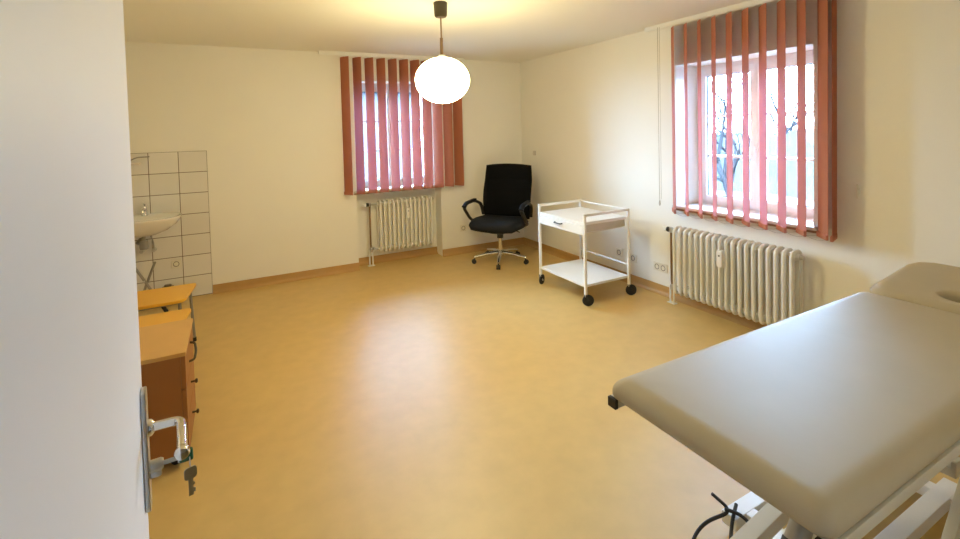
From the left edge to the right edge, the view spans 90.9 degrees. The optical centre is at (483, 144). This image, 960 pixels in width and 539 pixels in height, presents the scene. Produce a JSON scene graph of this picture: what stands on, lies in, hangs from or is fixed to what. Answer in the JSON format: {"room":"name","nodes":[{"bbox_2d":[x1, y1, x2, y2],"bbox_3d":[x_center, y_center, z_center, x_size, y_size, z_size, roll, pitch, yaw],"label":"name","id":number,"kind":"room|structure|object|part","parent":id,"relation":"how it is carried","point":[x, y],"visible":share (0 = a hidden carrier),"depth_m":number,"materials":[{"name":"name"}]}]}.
{"room":"examination room","nodes":[
{"label":"examination room","id":0,"kind":"room"},
{"bbox_2d":[125,41,523,284],"bbox_3d":[-1.474,0.195,5.674,5.150,2.500,0.400,-2,2,-28],"label":"wall","id":1,"kind":"structure","parent":0,"point":[268,122],"depth_m":5.09,"materials":[{"name":"paint"}]},
{"bbox_2d":[131,156,149,164],"bbox_3d":[-3.253,0.151,4.435,0.191,0.078,0.089,-2,2,-28],"label":"towel rail","id":2,"kind":"object","parent":1,"relation":"attached to","point":[141,156],"visible":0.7,"depth_m":4.43,"materials":[{"name":"grey metal"}]},
{"bbox_2d":[133,203,181,253],"bbox_3d":[-3.097,0.784,4.309,0.600,0.491,0.478,-2,2,-28],"label":"washbasin","id":3,"kind":"object","parent":1,"relation":"attached to","point":[145,224],"visible":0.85,"depth_m":4.28,"materials":[{"name":"white ceramic"}]},
{"bbox_2d":[141,203,147,215],"bbox_3d":[-3.168,0.602,4.405,0.052,0.130,0.161,-2,2,-28],"label":"faucet","id":4,"kind":"object","parent":3,"relation":"on","point":[144,209],"depth_m":4.44,"materials":[{"name":"silver metal"}]},
{"bbox_2d":[133,212,181,236],"bbox_3d":[-3.098,0.746,4.307,0.600,0.168,0.478,-2,2,-28],"label":"basin","id":5,"kind":"object","parent":3,"relation":"in","point":[145,224],"depth_m":4.25,"materials":[{"name":"white ceramic"}]},
{"bbox_2d":[130,151,212,296],"bbox_3d":[-3.095,0.796,4.588,0.760,1.450,0.008,-2,2,-28],"label":"wall tiles","id":6,"kind":"object","parent":1,"relation":"attached to","point":[163,181],"depth_m":4.63,"materials":[{"name":"white tile"}]},
{"bbox_2d":[171,259,180,268],"bbox_3d":[-3.009,1.168,4.630,0.080,0.080,0.012,-2,2,-28],"label":"wall socket","id":7,"kind":"object","parent":1,"relation":"attached to","point":[174,263],"visible":1,"depth_m":4.63,"materials":[{"name":"beige plastic"}]},
{"bbox_2d":[213,263,359,293],"bbox_3d":[-2.082,1.437,5.120,1.475,0.085,0.045,-2,2,-28],"label":"baseboard","id":8,"kind":"structure","parent":1,"relation":"attached to","point":[315,273],"depth_m":5.09,"materials":[{"name":"brown wood"}]},
{"bbox_2d":[353,84,440,194],"bbox_3d":[-1.100,-0.104,5.846,1.115,1.312,0.430,-2,2,-28],"label":"window","id":9,"kind":"structure","parent":1,"relation":"in","point":[363,85],"depth_m":5.90,"materials":[{"name":"white"}]},
{"bbox_3d":[-1.371,-0.108,5.842,0.482,1.200,0.070,-2,2,-28],"label":"sash","id":10,"kind":"part","parent":9,"relation":"part of","materials":[{"name":"white"}]},
{"bbox_2d":[318,50,463,195],"bbox_3d":[-1.002,-0.254,5.593,1.760,1.618,0.133,-2,2,-28],"label":"vertical blind","id":11,"kind":"object","parent":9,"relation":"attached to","point":[456,131],"visible":0.91,"depth_m":5.58,"materials":[{"name":"red fabric"}]},
{"bbox_3d":[-1.023,-1.041,5.569,1.760,0.043,0.044,-2,2,-28],"label":"head rail","id":12,"kind":"part","parent":11,"relation":"part of","materials":[{"name":"white metal"}]},
{"bbox_3d":[-0.852,0.540,5.622,1.381,0.021,0.002,-2,2,-28],"label":"bead chain","id":13,"kind":"part","parent":11,"relation":"part of","materials":[{"name":"beige"}]},
{"bbox_3d":[-1.054,0.523,5.811,1.115,0.025,0.305,-2,2,-28],"label":"sill","id":14,"kind":"part","parent":9,"relation":"part of","materials":[{"name":"stone"}]},
{"bbox_3d":[-0.946,-0.126,6.069,0.482,1.200,0.070,-2,2,-28],"label":"sash","id":15,"kind":"part","parent":9,"relation":"part of","materials":[{"name":"white"}]},
{"bbox_2d":[362,195,433,266],"bbox_3d":[-1.020,1.041,5.797,0.894,0.780,0.218,-2,2,-28],"label":"radiator","id":16,"kind":"object","parent":1,"relation":"attached to","point":[387,233],"visible":1,"depth_m":5.77,"materials":[{"name":"white metal"}]},
{"bbox_2d":[359,247,437,265],"bbox_3d":[-1.056,1.387,5.883,1.055,0.085,0.045,-2,2,-28],"label":"baseboard","id":17,"kind":"structure","parent":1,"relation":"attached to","point":[363,261],"depth_m":5.89,"materials":[{"name":"brown wood"}]},
{"bbox_2d":[460,225,465,230],"bbox_3d":[-0.256,1.077,6.107,0.080,0.080,0.012,-2,2,-28],"label":"wall socket","id":18,"kind":"object","parent":1,"relation":"attached to","point":[462,227],"visible":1,"depth_m":6.10,"materials":[{"name":"beige plastic"}]},
{"bbox_2d":[443,237,523,256],"bbox_3d":[0.038,1.347,6.251,1.225,0.085,0.045,-2,2,-28],"label":"baseboard","id":19,"kind":"structure","parent":1,"relation":"attached to","point":[517,241],"depth_m":6.21,"materials":[{"name":"brown wood"}]},
{"bbox_2d":[123,0,749,61],"bbox_3d":[0.188,-1.094,2.455,5.150,0.200,7.600,-2,2,-28],"label":"ceiling","id":20,"kind":"structure","parent":0,"point":[486,30],"depth_m":3.96,"materials":[{"name":"white paint"}]},
{"bbox_2d":[415,1,469,102],"bbox_3d":[-0.294,-0.653,3.363,0.386,0.715,0.386,-2,2,-28],"label":"pendant lamp","id":21,"kind":"object","parent":20,"relation":"hanging from","point":[440,79],"visible":1,"depth_m":3.24,"materials":[{"name":"white glass"}]},
{"bbox_3d":[-0.297,-0.768,3.359,0.022,0.285,0.022,-2,2,-28],"label":"rod","id":22,"kind":"part","parent":21,"relation":"part of","materials":[{"name":"brown"}]},
{"bbox_3d":[-0.290,-0.461,3.369,0.386,0.330,0.386,-2,2,-28],"label":"lamp shade","id":23,"kind":"part","parent":21,"relation":"part of","materials":[{"name":"white glass"}]},
{"bbox_2d":[138,244,959,538],"bbox_3d":[0.256,1.604,2.542,5.150,0.200,7.600,-2,2,-28],"label":"floor","id":24,"kind":"structure","parent":0,"point":[435,396],"depth_m":2.63,"materials":[{"name":"beige laminate"}]},
{"bbox_2d":[136,261,168,311],"bbox_3d":[-3.015,1.301,4.271,0.274,0.471,0.092,-2,2,-28],"label":"folding stand","id":25,"kind":"object","parent":24,"relation":"on","point":[145,282],"visible":0.56,"depth_m":4.27,"materials":[{"name":"grey metal"}]},
{"bbox_3d":[-2.997,1.290,4.246,0.239,0.449,0.022,-2,2,-28],"label":"leg","id":26,"kind":"part","parent":25,"relation":"part of","materials":[{"name":"grey metal"}]},
{"bbox_3d":[-3.061,1.291,4.280,0.180,0.447,0.022,-2,2,-28],"label":"leg","id":27,"kind":"part","parent":25,"relation":"part of","materials":[{"name":"grey metal"}]},
{"bbox_2d":[138,308,190,327],"bbox_3d":[-2.056,1.326,2.878,0.463,0.450,0.410,-2,2,-28],"label":"table","id":28,"kind":"object","parent":24,"relation":"on","point":[182,314],"visible":0.17,"depth_m":3.00,"materials":[{"name":"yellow wood"}]},
{"bbox_2d":[137,283,196,341],"bbox_3d":[-2.350,1.316,3.418,0.463,0.450,0.410,-2,2,-28],"label":"table","id":29,"kind":"object","parent":24,"relation":"on","point":[172,295],"visible":0.41,"depth_m":3.42,"materials":[{"name":"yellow wood"}]},
{"bbox_3d":[-2.356,1.102,3.411,0.463,0.022,0.410,-2,2,-28],"label":"seat","id":30,"kind":"part","parent":29,"relation":"part of","materials":[{"name":"orange wood"}]},
{"bbox_3d":[-2.259,1.314,3.667,0.021,0.409,0.041,-1,2,20],"label":"leg","id":31,"kind":"part","parent":29,"relation":"part of","materials":[{"name":"grey metal"}]},
{"bbox_2d":[139,318,198,464],"bbox_3d":[-1.740,1.279,2.377,0.529,0.560,0.482,-2,2,-28],"label":"base cabinet","id":32,"kind":"object","parent":24,"relation":"on","point":[167,357],"visible":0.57,"depth_m":2.26,"materials":[{"name":"brown wood"}]},
{"bbox_3d":[-1.736,1.100,2.376,0.440,0.159,0.466,-2,2,-28],"label":"drawer","id":33,"kind":"part","parent":32,"relation":"part of","materials":[{"name":"brown wood"}]},
{"bbox_3d":[-1.732,1.264,2.381,0.440,0.159,0.466,-2,2,-28],"label":"drawer","id":34,"kind":"part","parent":32,"relation":"part of","materials":[{"name":"brown wood"}]},
{"bbox_3d":[-1.727,1.427,2.387,0.440,0.159,0.466,-2,2,-28],"label":"drawer","id":35,"kind":"part","parent":32,"relation":"part of","materials":[{"name":"brown wood"}]},
{"bbox_3d":[-1.528,1.086,2.487,0.037,0.077,0.102,-2,2,-28],"label":"drawer pull","id":36,"kind":"part","parent":32,"relation":"part of","materials":[{"name":"brown metal"}]},
{"bbox_2d":[462,163,532,269],"bbox_3d":[0.199,0.825,5.663,0.780,1.158,0.686,-1,2,25],"label":"office chair","id":37,"kind":"object","parent":24,"relation":"on","point":[506,207],"visible":1,"depth_m":5.78,"materials":[{"name":"black fabric"}]},
{"bbox_3d":[-0.098,0.828,5.797,0.098,0.310,0.471,0,2,29],"label":"armrest","id":38,"kind":"part","parent":37,"relation":"part of","materials":[{"name":"black plastic"}]},
{"bbox_3d":[0.035,1.308,5.642,0.300,0.077,0.052,-2,2,-11],"label":"leg","id":39,"kind":"part","parent":37,"relation":"part of","materials":[{"name":"silver metal"}]},
{"bbox_3d":[0.189,0.941,5.637,0.690,0.139,0.590,-1,2,25],"label":"seat","id":40,"kind":"part","parent":37,"relation":"part of","materials":[{"name":"black fabric"}]},
{"bbox_3d":[0.189,1.309,5.499,0.052,0.077,0.300,-1,2,7],"label":"leg","id":41,"kind":"part","parent":37,"relation":"part of","materials":[{"name":"silver metal"}]},
{"bbox_3d":[0.299,0.582,5.886,0.639,0.691,0.177,-1,2,25],"label":"backrest","id":42,"kind":"part","parent":37,"relation":"part of","materials":[{"name":"black fabric"}]},
{"bbox_3d":[0.331,1.296,5.806,0.052,0.077,0.300,0,3,43],"label":"leg","id":43,"kind":"part","parent":37,"relation":"part of","materials":[{"name":"silver metal"}]},
{"bbox_3d":[0.372,1.301,5.602,0.300,0.078,0.052,-1,2,25],"label":"leg","id":44,"kind":"part","parent":37,"relation":"part of","materials":[{"name":"silver metal"}]},
{"bbox_3d":[0.495,0.822,5.526,0.098,0.310,0.471,-1,2,20],"label":"armrest","id":45,"kind":"part","parent":37,"relation":"part of","materials":[{"name":"black plastic"}]},
{"bbox_2d":[538,199,636,305],"bbox_3d":[0.983,1.007,4.613,0.624,0.822,0.773,-2,2,-28],"label":"trolley","id":46,"kind":"object","parent":24,"relation":"on","point":[579,220],"visible":1,"depth_m":4.44,"materials":[{"name":"white metal"}]},
{"bbox_3d":[0.808,0.960,4.912,0.543,0.737,0.023,-2,2,-28],"label":"frame","id":47,"kind":"part","parent":46,"relation":"part of","materials":[{"name":"white metal"}]},
{"bbox_3d":[0.946,0.746,4.590,0.502,0.084,0.662,-2,2,-28],"label":"drawer","id":48,"kind":"part","parent":46,"relation":"part of","materials":[{"name":"white metal"}]},
{"bbox_2d":[540,207,625,225],"bbox_3d":[0.961,0.688,4.597,0.532,0.027,0.666,-2,2,-28],"label":"tray","id":49,"kind":"object","parent":46,"relation":"on","point":[570,216],"depth_m":4.45,"materials":[{"name":"white metal"}]},
{"bbox_2d":[541,259,626,286],"bbox_3d":[0.977,1.242,4.616,0.528,0.023,0.678,-2,2,-28],"label":"shelf","id":50,"kind":"object","parent":46,"relation":"attached to","point":[573,271],"depth_m":4.55,"materials":[{"name":"white metal"}]},
{"bbox_3d":[1.190,0.600,4.718,0.012,0.012,0.690,-2,2,-28],"label":"gallery rail","id":51,"kind":"part","parent":46,"relation":"part of","materials":[{"name":"white metal"}]},
{"bbox_3d":[1.203,1.117,4.735,0.012,0.015,0.690,-2,2,-28],"label":"rail","id":52,"kind":"part","parent":46,"relation":"part of","materials":[{"name":"white metal"}]},
{"bbox_3d":[1.133,0.971,4.303,0.543,0.737,0.023,-2,2,-28],"label":"frame","id":53,"kind":"part","parent":46,"relation":"part of","materials":[{"name":"white metal"}]},
{"bbox_2d":[608,262,959,538],"bbox_3d":[1.490,1.070,1.764,2.158,0.855,0.698,-2,2,-28],"label":"table","id":54,"kind":"object","parent":24,"relation":"on","point":[832,416],"visible":1,"depth_m":1.38,"materials":[{"name":"beige leather"}]},
{"bbox_3d":[1.155,1.279,1.735,1.068,0.248,0.055,-2,2,-28],"label":"lift arm","id":55,"kind":"part","parent":54,"relation":"part of","materials":[{"name":"beige metal"}]},
{"bbox_3d":[1.262,0.786,1.602,1.600,0.030,0.634,-2,2,-28],"label":"frame","id":56,"kind":"part","parent":54,"relation":"part of","materials":[{"name":"beige"}]},
{"bbox_3d":[1.257,1.447,1.663,1.500,0.050,0.630,-2,2,-28],"label":"floor frame","id":57,"kind":"part","parent":54,"relation":"part of","materials":[{"name":"white metal"}]},
{"bbox_3d":[1.620,1.105,1.572,0.656,0.675,0.030,-2,2,-28],"label":"support arm","id":58,"kind":"part","parent":54,"relation":"part of","materials":[{"name":"beige metal"}]},
{"bbox_2d":[520,0,959,319],"bbox_3d":[2.410,0.170,3.440,0.400,2.500,7.200,-2,2,-28],"label":"wall","id":59,"kind":"structure","parent":0,"point":[589,113],"depth_m":3.36,"materials":[{"name":"paint"}]},
{"bbox_2d":[616,248,621,256],"bbox_3d":[1.421,1.122,4.931,0.012,0.080,0.080,-2,2,-28],"label":"wall socket","id":60,"kind":"object","parent":59,"relation":"attached to","point":[618,251],"visible":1,"depth_m":4.93,"materials":[{"name":"beige plastic"}]},
{"bbox_2d":[630,253,635,262],"bbox_3d":[1.513,1.141,4.759,0.012,0.080,0.080,-2,2,-28],"label":"wall socket","id":61,"kind":"object","parent":59,"relation":"attached to","point":[632,256],"visible":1,"depth_m":4.75,"materials":[{"name":"beige plastic"}]},
{"bbox_2d":[523,237,766,329],"bbox_3d":[1.793,1.369,4.218,0.045,0.085,5.285,-2,2,-28],"label":"baseboard","id":62,"kind":"structure","parent":59,"relation":"attached to","point":[651,286],"depth_m":4.46,"materials":[{"name":"brown wood"}]},
{"bbox_2d":[653,261,666,272],"bbox_3d":[1.674,1.156,4.460,0.012,0.080,0.160,-2,2,-28],"label":"wall socket","id":63,"kind":"object","parent":59,"relation":"attached to","point":[658,266],"visible":1,"depth_m":4.45,"materials":[{"name":"beige plastic"}]},
{"bbox_2d":[663,226,804,325],"bbox_3d":[1.925,1.070,3.761,0.218,0.704,1.180,-2,2,-28],"label":"radiator","id":64,"kind":"object","parent":59,"relation":"attached to","point":[703,257],"visible":0.96,"depth_m":3.67,"materials":[{"name":"white metal"}]},
{"bbox_2d":[672,50,817,232],"bbox_3d":[2.167,-0.059,3.835,0.430,1.297,1.195,-2,2,-28],"label":"window","id":65,"kind":"structure","parent":59,"relation":"in","point":[791,58],"depth_m":3.91,"materials":[{"name":"white"}]},
{"bbox_3d":[2.153,-0.079,4.124,0.070,1.185,0.522,-2,2,-28],"label":"sash","id":66,"kind":"part","parent":65,"relation":"part of","materials":[{"name":"white"}]},
{"bbox_2d":[644,0,836,241],"bbox_3d":[1.951,-0.226,3.663,0.141,1.698,1.740,-2,2,-28],"label":"vertical blind","id":67,"kind":"object","parent":65,"relation":"attached to","point":[822,5],"visible":1,"depth_m":3.36,"materials":[{"name":"red fabric"}]},
{"bbox_3d":[1.592,-0.251,4.269,0.017,1.612,0.030,-2,2,-28],"label":"pull cord","id":68,"kind":"part","parent":67,"relation":"part of","materials":[{"name":"beige plastic"}]},
{"bbox_3d":[1.930,-1.053,3.636,0.044,0.043,1.740,-2,2,-28],"label":"head rail","id":69,"kind":"part","parent":67,"relation":"part of","materials":[{"name":"white metal"}]},
{"bbox_3d":[1.968,0.614,3.603,0.002,0.021,1.194,-2,2,-28],"label":"bead chain","id":70,"kind":"part","parent":67,"relation":"part of","materials":[{"name":"beige"}]},
{"bbox_3d":[2.127,0.562,3.826,0.305,0.025,1.195,-2,2,-28],"label":"sill","id":71,"kind":"part","parent":65,"relation":"part of","materials":[{"name":"stone"}]},
{"bbox_3d":[2.231,0.063,3.872,0.042,0.150,0.026,-2,2,-28],"label":"handle","id":72,"kind":"part","parent":65,"relation":"part of","materials":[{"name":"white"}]},
{"bbox_3d":[2.400,-0.070,3.663,0.070,1.185,0.522,-2,2,-28],"label":"sash","id":73,"kind":"part","parent":65,"relation":"part of","materials":[{"name":"white"}]},
{"bbox_3d":[0.969,0.295,0.676,4.750,2.500,0.150,-2,2,-28],"label":"wall","id":74,"kind":"structure","parent":0,"visible":0},
{"bbox_2d":[0,0,189,538],"bbox_3d":[-0.419,0.564,0.574,0.117,2.022,0.876,-3,2,-33],"label":"door","id":75,"kind":"structure","parent":74,"relation":"in","point":[76,429],"depth_m":0.40,"materials":[{"name":"white paint"}]},
{"bbox_3d":[-0.643,0.580,0.901,0.009,0.236,0.040,-3,2,-33],"label":"handle plate","id":76,"kind":"part","parent":75,"relation":"part of","materials":[{"name":"silver metal"}]},
{"bbox_3d":[-0.576,0.540,0.885,0.154,0.032,0.058,0,2,35],"label":"handle","id":77,"kind":"part","parent":75,"relation":"part of","materials":[{"name":"silver metal"}]},
{"bbox_2d":[163,447,196,495],"bbox_3d":[-0.597,0.649,0.928,0.059,0.093,0.024,-3,2,-33],"label":"keys","id":78,"kind":"object","parent":75,"relation":"hanging from","point":[190,472],"visible":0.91,"depth_m":0.93,"materials":[{"name":"silver metal"}]},
{"label":"outside","id":79,"kind":"structure","parent":0,"visible":0},
{"bbox_2d":[422,149,813,206],"bbox_3d":[2.349,1.944,24.531,100.000,0.200,90.000,-2,2,-28],"label":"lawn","id":80,"kind":"structure","parent":79,"point":[771,197],"depth_m":16.93,"materials":[{"name":"green plant"}]},
{"bbox_2d":[362,92,420,179],"bbox_3d":[-10.005,-1.448,22.970,12.800,7.300,8.000,-2,2,-28],"label":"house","id":81,"kind":"structure","parent":80,"relation":"on","point":[363,93],"depth_m":21.77,"materials":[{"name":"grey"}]},
{"bbox_2d":[710,74,776,195],"bbox_3d":[4.867,-0.329,11.589,3.206,5.064,3.688,-2,2,-3],"label":"bare tree","id":82,"kind":"object","parent":80,"relation":"on","point":[722,172],"visible":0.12,"depth_m":10.99,"materials":[{"name":"black plant"}]},
{"bbox_2d":[711,128,813,200],"bbox_3d":[11.818,0.590,17.091,2.400,2.511,28.000,-2,2,-28],"label":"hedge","id":83,"kind":"object","parent":80,"relation":"on","point":[791,137],"visible":0.04,"depth_m":17.60,"materials":[{"name":"white"}]},
{"bbox_2d":[734,69,812,134],"bbox_3d":[14.195,-1.397,21.767,5.385,6.099,5.642,-1,2,3],"label":"bare tree","id":84,"kind":"object","parent":80,"relation":"on","point":[793,124],"visible":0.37,"depth_m":21.23,"materials":[{"name":"black plant"}]}
]}

